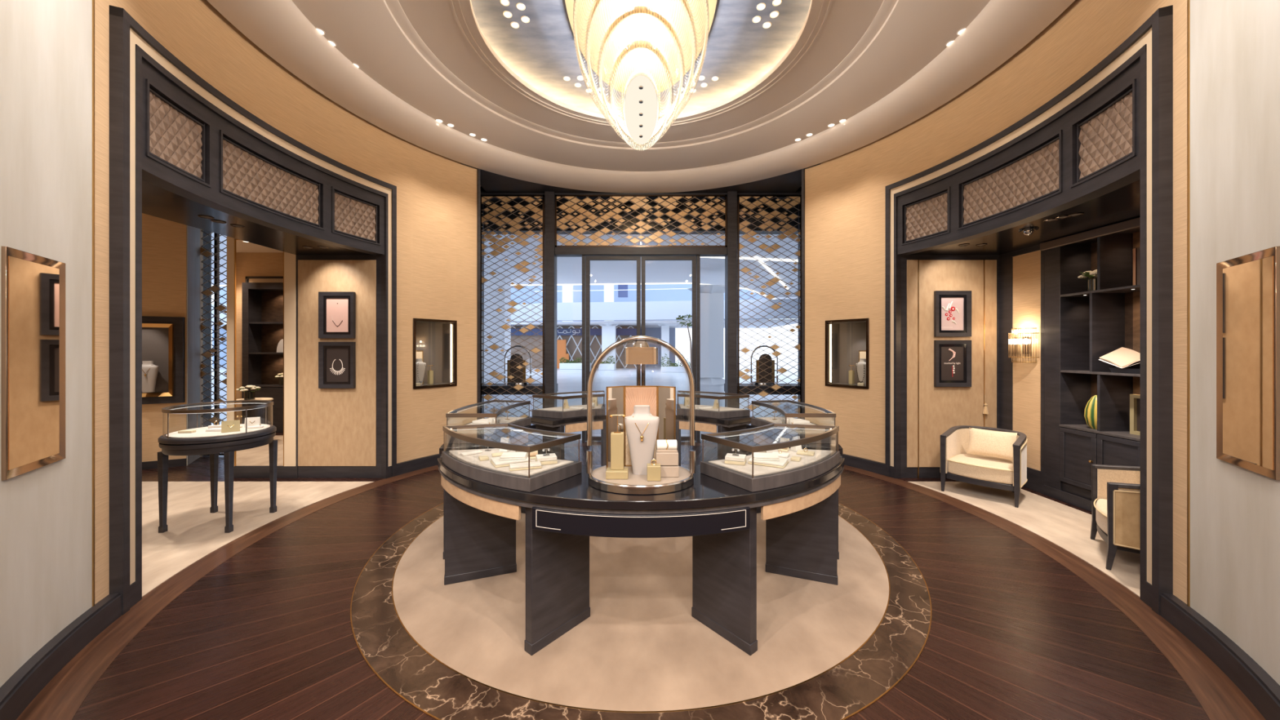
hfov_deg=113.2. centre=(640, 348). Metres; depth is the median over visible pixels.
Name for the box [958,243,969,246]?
recessed light
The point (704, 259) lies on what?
strip light
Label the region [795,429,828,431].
display tray
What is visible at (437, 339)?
display niche
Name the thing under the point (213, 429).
display tray
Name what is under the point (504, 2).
recessed light
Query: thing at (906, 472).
wall
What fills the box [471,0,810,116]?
ceiling
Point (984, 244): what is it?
recessed light
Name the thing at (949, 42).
recessed light
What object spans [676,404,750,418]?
tray
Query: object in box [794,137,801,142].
recessed light
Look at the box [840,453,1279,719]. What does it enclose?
baseboard
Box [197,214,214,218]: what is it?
recessed light
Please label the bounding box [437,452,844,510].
countertop
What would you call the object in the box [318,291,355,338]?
picture frame
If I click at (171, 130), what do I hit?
portal
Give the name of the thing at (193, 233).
reveal
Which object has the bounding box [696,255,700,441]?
door frame
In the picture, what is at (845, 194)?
wall
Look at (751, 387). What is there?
window ledge
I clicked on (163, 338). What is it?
display niche
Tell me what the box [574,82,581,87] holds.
recessed light
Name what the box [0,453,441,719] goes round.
baseboard
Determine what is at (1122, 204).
ceiling
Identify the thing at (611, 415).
stand
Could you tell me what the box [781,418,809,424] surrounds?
display tray
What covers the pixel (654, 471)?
block
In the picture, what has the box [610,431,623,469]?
pillar
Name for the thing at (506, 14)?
recessed light
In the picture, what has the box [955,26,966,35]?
recessed light
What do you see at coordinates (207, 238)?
wall
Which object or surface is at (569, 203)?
lattice screen
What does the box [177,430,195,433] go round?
display tray
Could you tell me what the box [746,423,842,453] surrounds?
countertop
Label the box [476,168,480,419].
post
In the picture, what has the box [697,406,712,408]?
display tray
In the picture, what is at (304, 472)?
wall
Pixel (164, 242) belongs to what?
wall
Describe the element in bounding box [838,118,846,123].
recessed light
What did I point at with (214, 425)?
block
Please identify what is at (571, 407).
display tray
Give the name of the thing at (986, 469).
seat cushion
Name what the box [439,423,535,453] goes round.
countertop
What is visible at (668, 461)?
block
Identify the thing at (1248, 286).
mirror
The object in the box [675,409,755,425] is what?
countertop
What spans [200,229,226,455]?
lattice screen
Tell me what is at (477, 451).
display tray
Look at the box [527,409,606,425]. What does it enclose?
countertop
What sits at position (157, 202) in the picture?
ceiling
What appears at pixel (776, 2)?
recessed light
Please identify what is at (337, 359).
print
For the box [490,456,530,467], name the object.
display tray
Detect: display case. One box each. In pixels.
[442,422,582,492]
[444,400,530,443]
[532,390,605,418]
[676,390,750,418]
[700,422,839,492]
[751,400,836,443]
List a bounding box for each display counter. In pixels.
[439,423,535,559]
[527,409,606,466]
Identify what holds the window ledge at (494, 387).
attached to the wall at (207, 238)
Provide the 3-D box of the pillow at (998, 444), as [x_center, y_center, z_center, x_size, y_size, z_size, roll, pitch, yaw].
[3.877,1.047,4.672,0.144,0.287,0.421,0,0,-39]
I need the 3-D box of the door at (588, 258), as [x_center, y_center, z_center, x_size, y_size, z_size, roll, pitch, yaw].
[-0.480,-0.007,7.284,0.950,3.195,0.128,0,0,0]
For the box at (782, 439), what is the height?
0.078 m
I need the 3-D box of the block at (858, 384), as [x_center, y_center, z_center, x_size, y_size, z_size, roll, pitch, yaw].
[2.988,0.481,5.739,0.075,0.035,0.060,0,0,38]
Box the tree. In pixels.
[675,314,692,371]
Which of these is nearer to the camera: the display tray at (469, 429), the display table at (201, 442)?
the display tray at (469, 429)
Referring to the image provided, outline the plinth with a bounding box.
[605,467,628,479]
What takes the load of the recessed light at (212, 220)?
in the ceiling at (157, 202)
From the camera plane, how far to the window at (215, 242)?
6.32 m
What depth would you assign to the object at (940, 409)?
5.22 m
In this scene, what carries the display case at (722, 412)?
on the display table at (682, 422)
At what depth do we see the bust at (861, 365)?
5.79 m
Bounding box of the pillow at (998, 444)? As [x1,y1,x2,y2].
[967,427,1017,460]
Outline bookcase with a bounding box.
[1040,217,1140,511]
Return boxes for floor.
[16,440,1266,719]
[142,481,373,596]
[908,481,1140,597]
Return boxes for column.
[484,274,511,381]
[598,323,618,369]
[657,323,677,366]
[687,284,724,385]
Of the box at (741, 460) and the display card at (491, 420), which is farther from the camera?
the display card at (491, 420)
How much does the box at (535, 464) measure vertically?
0.024 m
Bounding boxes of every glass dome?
[503,345,531,385]
[750,345,777,385]
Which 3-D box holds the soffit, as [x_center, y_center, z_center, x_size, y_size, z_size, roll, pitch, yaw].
[0.000,-2.707,6.791,5.313,0.046,1.434,0,0,0]
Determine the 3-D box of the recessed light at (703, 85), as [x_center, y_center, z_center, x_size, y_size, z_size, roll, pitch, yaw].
[0.750,-3.134,5.018,0.083,0.010,0.083,0,0,0]
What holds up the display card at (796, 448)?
on the display case at (744, 477)
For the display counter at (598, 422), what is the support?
on the inlay at (641, 646)
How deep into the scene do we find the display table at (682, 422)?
4.54 m
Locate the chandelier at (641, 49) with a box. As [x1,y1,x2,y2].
[564,0,716,143]
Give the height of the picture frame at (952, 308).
0.562 m
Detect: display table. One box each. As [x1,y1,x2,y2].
[157,400,277,533]
[437,452,844,655]
[675,409,755,466]
[746,423,842,559]
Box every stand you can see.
[484,436,491,451]
[542,448,550,456]
[586,335,695,494]
[609,414,625,433]
[731,448,739,456]
[1108,363,1140,373]
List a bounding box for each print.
[326,298,348,332]
[326,348,348,382]
[941,297,963,330]
[941,346,963,380]
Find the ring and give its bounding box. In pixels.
[351,464,930,719]
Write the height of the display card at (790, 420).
0.084 m
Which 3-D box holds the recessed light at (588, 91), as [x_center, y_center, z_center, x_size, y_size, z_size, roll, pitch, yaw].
[-0.630,-3.134,5.128,0.083,0.010,0.083,0,0,0]
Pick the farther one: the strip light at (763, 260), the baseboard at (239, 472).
the strip light at (763, 260)
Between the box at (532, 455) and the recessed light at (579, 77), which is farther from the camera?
the recessed light at (579, 77)
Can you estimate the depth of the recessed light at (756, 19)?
4.01 m
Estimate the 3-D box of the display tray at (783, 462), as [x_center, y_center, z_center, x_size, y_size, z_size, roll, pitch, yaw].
[0.739,0.651,2.449,0.200,0.024,0.145,0,0,30]
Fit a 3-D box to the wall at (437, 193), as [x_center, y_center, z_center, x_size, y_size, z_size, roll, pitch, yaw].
[-3.142,-0.700,4.418,0.728,4.600,4.085,0,0,10]
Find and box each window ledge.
[482,383,557,394]
[724,383,799,394]
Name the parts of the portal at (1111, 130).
carved panel, carved panel, header frame, carved panel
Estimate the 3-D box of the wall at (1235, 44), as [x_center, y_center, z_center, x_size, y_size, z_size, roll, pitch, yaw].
[2.712,-0.700,1.742,0.184,4.600,1.555,0,0,38]
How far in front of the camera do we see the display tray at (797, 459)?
2.50 m
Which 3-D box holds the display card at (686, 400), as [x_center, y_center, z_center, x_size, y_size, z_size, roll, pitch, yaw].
[0.536,0.606,4.903,0.060,0.114,0.050,0,0,-14]
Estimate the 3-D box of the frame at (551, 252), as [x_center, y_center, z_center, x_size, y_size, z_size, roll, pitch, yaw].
[0.000,-0.560,7.318,5.700,4.320,0.240,0,0,0]
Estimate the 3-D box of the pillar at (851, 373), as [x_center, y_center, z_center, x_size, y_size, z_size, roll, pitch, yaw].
[2.978,0.404,5.974,0.055,0.190,0.055,0,0,-34]
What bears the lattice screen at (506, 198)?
attached to the wall at (207, 238)
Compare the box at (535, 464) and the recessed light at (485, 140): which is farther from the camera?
the recessed light at (485, 140)
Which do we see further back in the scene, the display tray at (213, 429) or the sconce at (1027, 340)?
the sconce at (1027, 340)
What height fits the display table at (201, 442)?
1.076 m
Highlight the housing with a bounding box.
[484,199,798,234]
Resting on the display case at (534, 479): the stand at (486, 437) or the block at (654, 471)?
the stand at (486, 437)
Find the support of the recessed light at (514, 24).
in the ceiling at (740, 51)
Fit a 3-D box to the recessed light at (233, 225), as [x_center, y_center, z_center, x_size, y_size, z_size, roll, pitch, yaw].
[-3.813,-1.161,3.992,0.104,0.010,0.104,0,0,0]
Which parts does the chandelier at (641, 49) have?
hanger rod, light plate, hanger rod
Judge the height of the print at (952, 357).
0.417 m
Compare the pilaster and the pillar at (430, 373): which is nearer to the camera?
the pilaster
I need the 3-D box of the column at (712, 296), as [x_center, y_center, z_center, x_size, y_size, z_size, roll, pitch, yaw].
[3.200,-0.640,19.788,1.951,4.520,1.903,0,0,-25]
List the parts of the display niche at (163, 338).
gold frame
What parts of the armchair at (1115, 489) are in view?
leg, leg, rail, seat rail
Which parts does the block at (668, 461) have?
lid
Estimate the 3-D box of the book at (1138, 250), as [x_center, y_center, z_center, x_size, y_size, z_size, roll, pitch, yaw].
[4.610,-0.743,3.813,0.220,0.345,0.044,0,0,0]
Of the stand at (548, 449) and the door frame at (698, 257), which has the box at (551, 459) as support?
the stand at (548, 449)
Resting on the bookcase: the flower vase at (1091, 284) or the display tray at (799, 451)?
the flower vase at (1091, 284)
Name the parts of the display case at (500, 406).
glass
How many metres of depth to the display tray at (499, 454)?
2.61 m
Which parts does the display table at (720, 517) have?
drawer, apron rail, rail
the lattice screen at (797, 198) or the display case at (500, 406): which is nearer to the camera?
the display case at (500, 406)
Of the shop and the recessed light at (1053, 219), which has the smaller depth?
the recessed light at (1053, 219)
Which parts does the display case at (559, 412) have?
glass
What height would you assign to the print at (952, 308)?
0.406 m
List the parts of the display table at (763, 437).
rail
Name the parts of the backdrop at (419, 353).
panel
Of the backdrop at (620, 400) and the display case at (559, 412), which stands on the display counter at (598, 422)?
the display case at (559, 412)
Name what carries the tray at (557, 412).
on the display case at (559, 412)
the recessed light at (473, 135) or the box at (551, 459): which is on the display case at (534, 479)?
the box at (551, 459)
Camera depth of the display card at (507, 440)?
2.74 m
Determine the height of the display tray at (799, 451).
0.014 m
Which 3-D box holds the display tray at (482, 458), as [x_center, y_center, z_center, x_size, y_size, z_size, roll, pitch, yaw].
[-0.942,0.654,2.529,0.050,0.018,0.055,0,0,-32]
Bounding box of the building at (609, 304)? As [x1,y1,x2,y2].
[211,284,798,366]
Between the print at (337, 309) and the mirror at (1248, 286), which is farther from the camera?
the print at (337, 309)
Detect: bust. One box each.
[142,360,159,392]
[416,358,426,385]
[624,404,659,475]
[856,358,866,385]
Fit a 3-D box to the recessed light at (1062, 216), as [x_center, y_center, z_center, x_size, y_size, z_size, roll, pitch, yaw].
[3.721,-1.161,3.721,0.104,0.010,0.104,0,0,0]
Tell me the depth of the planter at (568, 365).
33.09 m
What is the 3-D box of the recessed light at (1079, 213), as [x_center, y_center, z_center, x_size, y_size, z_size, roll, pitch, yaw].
[3.759,-1.161,3.652,0.104,0.010,0.104,0,0,0]
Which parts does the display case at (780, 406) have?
glass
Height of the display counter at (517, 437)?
0.855 m
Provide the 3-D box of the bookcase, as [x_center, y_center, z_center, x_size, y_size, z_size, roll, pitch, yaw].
[4.565,0.223,3.888,0.390,2.755,1.484,0,0,0]
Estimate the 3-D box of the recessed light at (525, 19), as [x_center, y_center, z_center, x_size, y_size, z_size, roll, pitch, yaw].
[-1.100,-3.134,4.018,0.083,0.010,0.083,0,0,0]
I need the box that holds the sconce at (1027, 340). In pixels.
[1008,327,1039,363]
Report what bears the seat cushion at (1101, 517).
on the armchair at (1115, 489)
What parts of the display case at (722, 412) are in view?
glass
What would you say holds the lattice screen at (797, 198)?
attached to the wall at (207, 238)
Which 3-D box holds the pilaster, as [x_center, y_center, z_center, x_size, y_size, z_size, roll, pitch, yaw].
[-4.702,-0.223,5.238,0.853,3.354,0.020,0,0,0]
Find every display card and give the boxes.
[221,419,239,432]
[244,417,261,427]
[487,417,494,429]
[498,437,510,451]
[563,399,568,408]
[591,396,598,406]
[684,396,689,406]
[712,399,718,408]
[787,417,794,429]
[790,435,801,451]
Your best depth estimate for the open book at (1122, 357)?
3.97 m
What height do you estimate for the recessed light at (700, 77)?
0.010 m
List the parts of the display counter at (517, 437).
rail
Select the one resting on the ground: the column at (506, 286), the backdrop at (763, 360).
the column at (506, 286)
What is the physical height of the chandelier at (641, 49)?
1.018 m
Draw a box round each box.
[509,461,542,471]
[527,444,537,459]
[535,453,557,465]
[724,453,746,465]
[777,437,789,452]
[1129,394,1140,435]
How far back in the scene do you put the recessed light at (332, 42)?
3.92 m
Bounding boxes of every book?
[1097,346,1140,368]
[1132,248,1136,285]
[1136,247,1140,284]
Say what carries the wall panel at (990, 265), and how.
attached to the wall at (906, 472)
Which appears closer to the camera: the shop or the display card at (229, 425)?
the display card at (229, 425)
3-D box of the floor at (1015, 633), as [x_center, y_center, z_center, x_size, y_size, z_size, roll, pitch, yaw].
[0.000,1.649,1.138,18.000,0.102,12.500,0,0,0]
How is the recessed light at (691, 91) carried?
in the ceiling at (740, 51)
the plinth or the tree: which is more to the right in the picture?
the tree
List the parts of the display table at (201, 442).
leg, leg, frame, glass, leg, leg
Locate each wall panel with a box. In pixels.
[297,259,376,466]
[906,259,996,466]
[1013,250,1040,471]
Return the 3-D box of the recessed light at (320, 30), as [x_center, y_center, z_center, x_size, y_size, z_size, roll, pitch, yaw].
[-2.883,-2.842,3.782,0.097,0.010,0.097,0,0,0]
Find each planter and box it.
[559,357,591,369]
[598,355,614,370]
[661,353,690,372]
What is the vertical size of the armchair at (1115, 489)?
0.681 m
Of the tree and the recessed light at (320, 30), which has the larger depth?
the tree
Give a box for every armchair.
[940,425,1027,507]
[1090,463,1140,569]
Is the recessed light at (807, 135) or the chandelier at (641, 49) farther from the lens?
the recessed light at (807, 135)
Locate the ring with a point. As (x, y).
(839, 692)
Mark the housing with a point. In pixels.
(512, 203)
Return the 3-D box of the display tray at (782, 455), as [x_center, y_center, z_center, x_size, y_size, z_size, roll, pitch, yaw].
[0.864,0.656,2.621,0.100,0.014,0.070,0,0,29]
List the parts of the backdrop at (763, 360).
panel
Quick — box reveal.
[186,225,199,465]
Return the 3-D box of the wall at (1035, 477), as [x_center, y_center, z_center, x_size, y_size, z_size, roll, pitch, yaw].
[4.635,0.200,3.888,0.430,2.800,2.840,0,0,0]
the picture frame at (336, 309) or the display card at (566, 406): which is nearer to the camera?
the display card at (566, 406)
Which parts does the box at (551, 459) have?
lid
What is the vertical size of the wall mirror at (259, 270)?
2.810 m
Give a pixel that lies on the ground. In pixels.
(567, 380)
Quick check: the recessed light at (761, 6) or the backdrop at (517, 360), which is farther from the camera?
the backdrop at (517, 360)
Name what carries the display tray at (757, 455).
on the display tray at (783, 462)
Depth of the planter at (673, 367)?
28.99 m
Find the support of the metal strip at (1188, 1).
attached to the wall at (845, 194)
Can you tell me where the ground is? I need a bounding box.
[211,355,798,439]
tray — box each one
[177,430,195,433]
[205,427,221,431]
[247,425,263,428]
[442,448,582,492]
[444,416,530,443]
[453,429,485,431]
[460,449,482,456]
[471,418,500,424]
[478,455,488,461]
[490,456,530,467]
[491,452,502,457]
[499,451,528,460]
[532,404,605,418]
[569,406,584,408]
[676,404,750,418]
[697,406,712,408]
[700,448,839,492]
[747,457,788,468]
[751,416,836,443]
[753,452,779,461]
[772,451,789,457]
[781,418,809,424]
[791,456,801,462]
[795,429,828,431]
[796,449,814,456]
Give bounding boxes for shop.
[511,325,641,368]
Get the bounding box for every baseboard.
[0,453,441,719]
[142,457,297,478]
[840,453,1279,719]
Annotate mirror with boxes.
[1,245,65,480]
[234,239,284,466]
[1216,245,1279,480]
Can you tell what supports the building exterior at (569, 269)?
attached to the building at (609, 304)
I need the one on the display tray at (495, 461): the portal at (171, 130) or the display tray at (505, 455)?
the display tray at (505, 455)
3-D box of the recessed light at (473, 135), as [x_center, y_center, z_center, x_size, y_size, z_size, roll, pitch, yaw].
[-2.236,-2.842,5.607,0.097,0.010,0.097,0,0,0]
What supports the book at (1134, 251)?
on the bookcase
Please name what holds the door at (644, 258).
in the wall at (207, 238)
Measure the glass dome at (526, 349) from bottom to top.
0.714 m
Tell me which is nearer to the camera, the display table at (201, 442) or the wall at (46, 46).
the wall at (46, 46)
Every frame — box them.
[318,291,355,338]
[318,342,355,388]
[480,191,801,418]
[933,290,971,336]
[933,340,971,386]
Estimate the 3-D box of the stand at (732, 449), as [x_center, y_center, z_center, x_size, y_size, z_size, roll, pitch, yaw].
[0.551,0.601,2.460,0.045,0.040,0.024,0,0,17]
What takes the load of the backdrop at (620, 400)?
on the display stand at (641, 353)
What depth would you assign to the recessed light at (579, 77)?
4.89 m
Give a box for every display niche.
[142,315,185,404]
[413,318,457,389]
[825,318,869,389]
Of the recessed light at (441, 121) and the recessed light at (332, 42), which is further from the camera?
the recessed light at (441, 121)
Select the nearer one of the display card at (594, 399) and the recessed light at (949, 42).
the recessed light at (949, 42)
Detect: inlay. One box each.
[350,464,931,719]
[392,512,888,711]
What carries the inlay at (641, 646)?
on the floor at (1015, 633)
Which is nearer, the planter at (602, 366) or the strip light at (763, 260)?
the strip light at (763, 260)
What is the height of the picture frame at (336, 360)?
0.571 m
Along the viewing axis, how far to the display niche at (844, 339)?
6.08 m
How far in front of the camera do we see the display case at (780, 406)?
3.58 m
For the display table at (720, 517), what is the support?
on the inlay at (641, 646)
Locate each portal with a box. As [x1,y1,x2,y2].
[109,4,396,614]
[885,4,1173,614]
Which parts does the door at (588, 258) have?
handle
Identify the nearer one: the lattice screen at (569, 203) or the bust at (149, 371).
the bust at (149, 371)
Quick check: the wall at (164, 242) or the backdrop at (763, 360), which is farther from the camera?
the backdrop at (763, 360)
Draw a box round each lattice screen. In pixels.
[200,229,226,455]
[480,194,544,418]
[555,194,727,247]
[737,194,801,418]
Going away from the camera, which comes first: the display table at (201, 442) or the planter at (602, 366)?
the display table at (201, 442)
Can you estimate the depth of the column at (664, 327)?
32.89 m
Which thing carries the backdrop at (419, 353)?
in the display niche at (437, 339)
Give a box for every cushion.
[656,439,677,452]
[947,453,1013,484]
[1095,498,1107,534]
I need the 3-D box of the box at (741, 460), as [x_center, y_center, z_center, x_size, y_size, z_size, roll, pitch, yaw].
[0.551,0.642,2.460,0.115,0.042,0.090,0,0,20]
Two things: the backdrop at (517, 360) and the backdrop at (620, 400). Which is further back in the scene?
the backdrop at (517, 360)
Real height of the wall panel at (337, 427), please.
2.552 m
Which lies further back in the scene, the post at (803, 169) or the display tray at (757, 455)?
the post at (803, 169)
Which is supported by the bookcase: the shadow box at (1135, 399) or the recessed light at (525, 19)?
the shadow box at (1135, 399)
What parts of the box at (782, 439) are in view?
lid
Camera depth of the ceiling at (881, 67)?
4.53 m
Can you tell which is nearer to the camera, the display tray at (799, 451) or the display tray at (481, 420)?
the display tray at (799, 451)
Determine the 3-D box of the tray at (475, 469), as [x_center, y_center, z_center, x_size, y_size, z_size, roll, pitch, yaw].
[-0.860,0.705,2.590,0.935,0.070,0.440,0,0,34]
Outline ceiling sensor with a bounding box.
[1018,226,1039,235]
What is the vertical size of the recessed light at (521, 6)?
0.010 m
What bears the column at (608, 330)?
on the ground
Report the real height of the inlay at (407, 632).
0.004 m
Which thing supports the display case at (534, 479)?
on the display table at (720, 517)
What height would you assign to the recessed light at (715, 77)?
0.010 m
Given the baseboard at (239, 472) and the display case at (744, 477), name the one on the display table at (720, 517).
the display case at (744, 477)
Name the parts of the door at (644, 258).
handle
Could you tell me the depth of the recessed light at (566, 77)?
4.90 m
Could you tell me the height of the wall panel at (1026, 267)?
2.460 m
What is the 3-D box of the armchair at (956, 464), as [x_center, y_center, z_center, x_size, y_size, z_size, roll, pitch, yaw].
[3.821,1.254,4.691,0.681,0.681,0.688,0,0,-40]
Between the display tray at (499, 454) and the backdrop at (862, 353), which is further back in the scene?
the backdrop at (862, 353)
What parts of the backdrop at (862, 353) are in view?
panel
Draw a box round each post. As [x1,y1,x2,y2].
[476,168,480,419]
[801,168,804,419]
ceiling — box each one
[142,179,370,254]
[206,0,1075,193]
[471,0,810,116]
[911,179,1140,254]
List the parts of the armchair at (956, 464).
leg, seat rail, rail, leg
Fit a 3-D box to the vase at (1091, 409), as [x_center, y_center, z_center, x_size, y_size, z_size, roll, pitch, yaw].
[4.530,0.628,4.203,0.155,0.335,0.155,0,0,23]
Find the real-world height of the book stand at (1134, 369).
0.120 m
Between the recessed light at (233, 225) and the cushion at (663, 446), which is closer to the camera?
the cushion at (663, 446)
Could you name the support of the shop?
on the ground
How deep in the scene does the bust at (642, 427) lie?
2.31 m
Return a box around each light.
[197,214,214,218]
[210,219,226,223]
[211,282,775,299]
[230,224,244,227]
[315,26,325,35]
[327,39,337,47]
[435,118,443,123]
[446,123,454,127]
[468,133,476,137]
[480,137,487,142]
[500,0,509,6]
[502,10,511,17]
[510,22,519,28]
[515,2,525,10]
[520,15,529,22]
[563,75,570,80]
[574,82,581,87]
[577,75,584,80]
[585,88,592,93]
[689,88,696,93]
[697,75,705,80]
[700,82,707,87]
[702,257,798,262]
[711,75,718,80]
[751,15,760,22]
[754,256,788,289]
[756,2,765,10]
[762,22,771,28]
[769,10,778,17]
[772,0,782,6]
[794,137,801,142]
[805,133,813,137]
[826,123,835,127]
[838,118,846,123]
[945,39,955,47]
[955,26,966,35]
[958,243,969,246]
[975,243,986,246]
[1043,217,1058,222]
[1055,215,1071,218]
[1067,212,1084,217]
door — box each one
[585,255,640,440]
[641,255,696,440]
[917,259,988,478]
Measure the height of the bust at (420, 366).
0.363 m
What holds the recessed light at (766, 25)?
in the ceiling at (740, 51)
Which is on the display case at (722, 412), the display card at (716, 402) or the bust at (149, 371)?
the display card at (716, 402)
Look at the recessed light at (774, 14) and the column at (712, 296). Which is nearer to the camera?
the recessed light at (774, 14)
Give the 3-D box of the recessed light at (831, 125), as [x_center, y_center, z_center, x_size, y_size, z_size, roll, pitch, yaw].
[2.420,-2.842,5.370,0.097,0.010,0.097,0,0,0]
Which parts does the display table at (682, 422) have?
rail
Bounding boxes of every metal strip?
[92,0,94,606]
[1186,0,1190,606]
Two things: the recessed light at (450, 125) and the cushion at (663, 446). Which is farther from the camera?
the recessed light at (450, 125)
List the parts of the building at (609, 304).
handrail, blue panel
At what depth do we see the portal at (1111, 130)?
3.06 m
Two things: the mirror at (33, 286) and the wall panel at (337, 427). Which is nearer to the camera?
the mirror at (33, 286)
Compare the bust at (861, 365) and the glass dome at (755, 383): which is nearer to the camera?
the bust at (861, 365)
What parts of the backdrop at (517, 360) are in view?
panel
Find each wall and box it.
[0,0,92,687]
[94,0,476,604]
[142,213,203,465]
[203,186,801,426]
[296,254,381,478]
[804,0,1186,604]
[901,254,999,478]
[999,244,1044,494]
[1190,0,1279,685]
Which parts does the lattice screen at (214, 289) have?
screen frame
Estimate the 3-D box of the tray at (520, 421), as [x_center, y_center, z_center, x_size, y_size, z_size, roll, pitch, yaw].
[-1.317,0.705,3.743,0.494,0.070,0.898,0,0,0]
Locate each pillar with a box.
[427,370,433,384]
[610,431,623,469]
[848,370,854,384]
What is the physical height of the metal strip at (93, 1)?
4.600 m
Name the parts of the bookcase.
door, cornice, shelf, shelf, shelf, panel, door, panel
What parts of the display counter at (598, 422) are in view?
rail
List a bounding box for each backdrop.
[416,350,422,384]
[506,353,525,382]
[606,385,675,467]
[755,353,774,382]
[858,350,866,382]
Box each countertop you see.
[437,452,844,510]
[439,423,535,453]
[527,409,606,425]
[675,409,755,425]
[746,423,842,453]
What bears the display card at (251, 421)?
on the display table at (201, 442)
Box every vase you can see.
[1077,269,1097,291]
[1084,395,1097,429]
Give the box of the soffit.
[460,162,820,192]
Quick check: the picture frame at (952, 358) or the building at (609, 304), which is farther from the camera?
the building at (609, 304)
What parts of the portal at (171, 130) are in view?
carved panel, header frame, carved panel, carved panel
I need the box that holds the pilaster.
[226,235,296,466]
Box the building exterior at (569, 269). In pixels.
[211,232,798,299]
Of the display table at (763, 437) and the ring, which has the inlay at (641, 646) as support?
the display table at (763, 437)
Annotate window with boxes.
[213,232,219,424]
[582,255,585,441]
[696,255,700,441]
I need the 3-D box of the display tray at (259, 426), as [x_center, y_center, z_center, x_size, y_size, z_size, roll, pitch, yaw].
[-3.640,0.740,3.988,0.110,0.018,0.040,0,0,-29]
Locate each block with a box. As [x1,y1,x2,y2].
[208,424,221,429]
[647,463,661,480]
[655,449,679,477]
[857,382,864,386]
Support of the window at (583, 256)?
in the wall at (207, 238)
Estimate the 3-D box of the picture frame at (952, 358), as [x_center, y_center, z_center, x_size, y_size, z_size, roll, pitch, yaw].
[3.840,0.180,5.203,0.436,0.573,0.040,0,0,0]
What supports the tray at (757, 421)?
on the display case at (780, 406)
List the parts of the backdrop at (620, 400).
frame, frame, frame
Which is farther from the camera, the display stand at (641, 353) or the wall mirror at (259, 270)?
the wall mirror at (259, 270)
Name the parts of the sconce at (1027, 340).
crystal rod, crystal rod, crystal rod, crystal rod, crystal rod, crystal rod, crystal rod, crystal rod, crystal rod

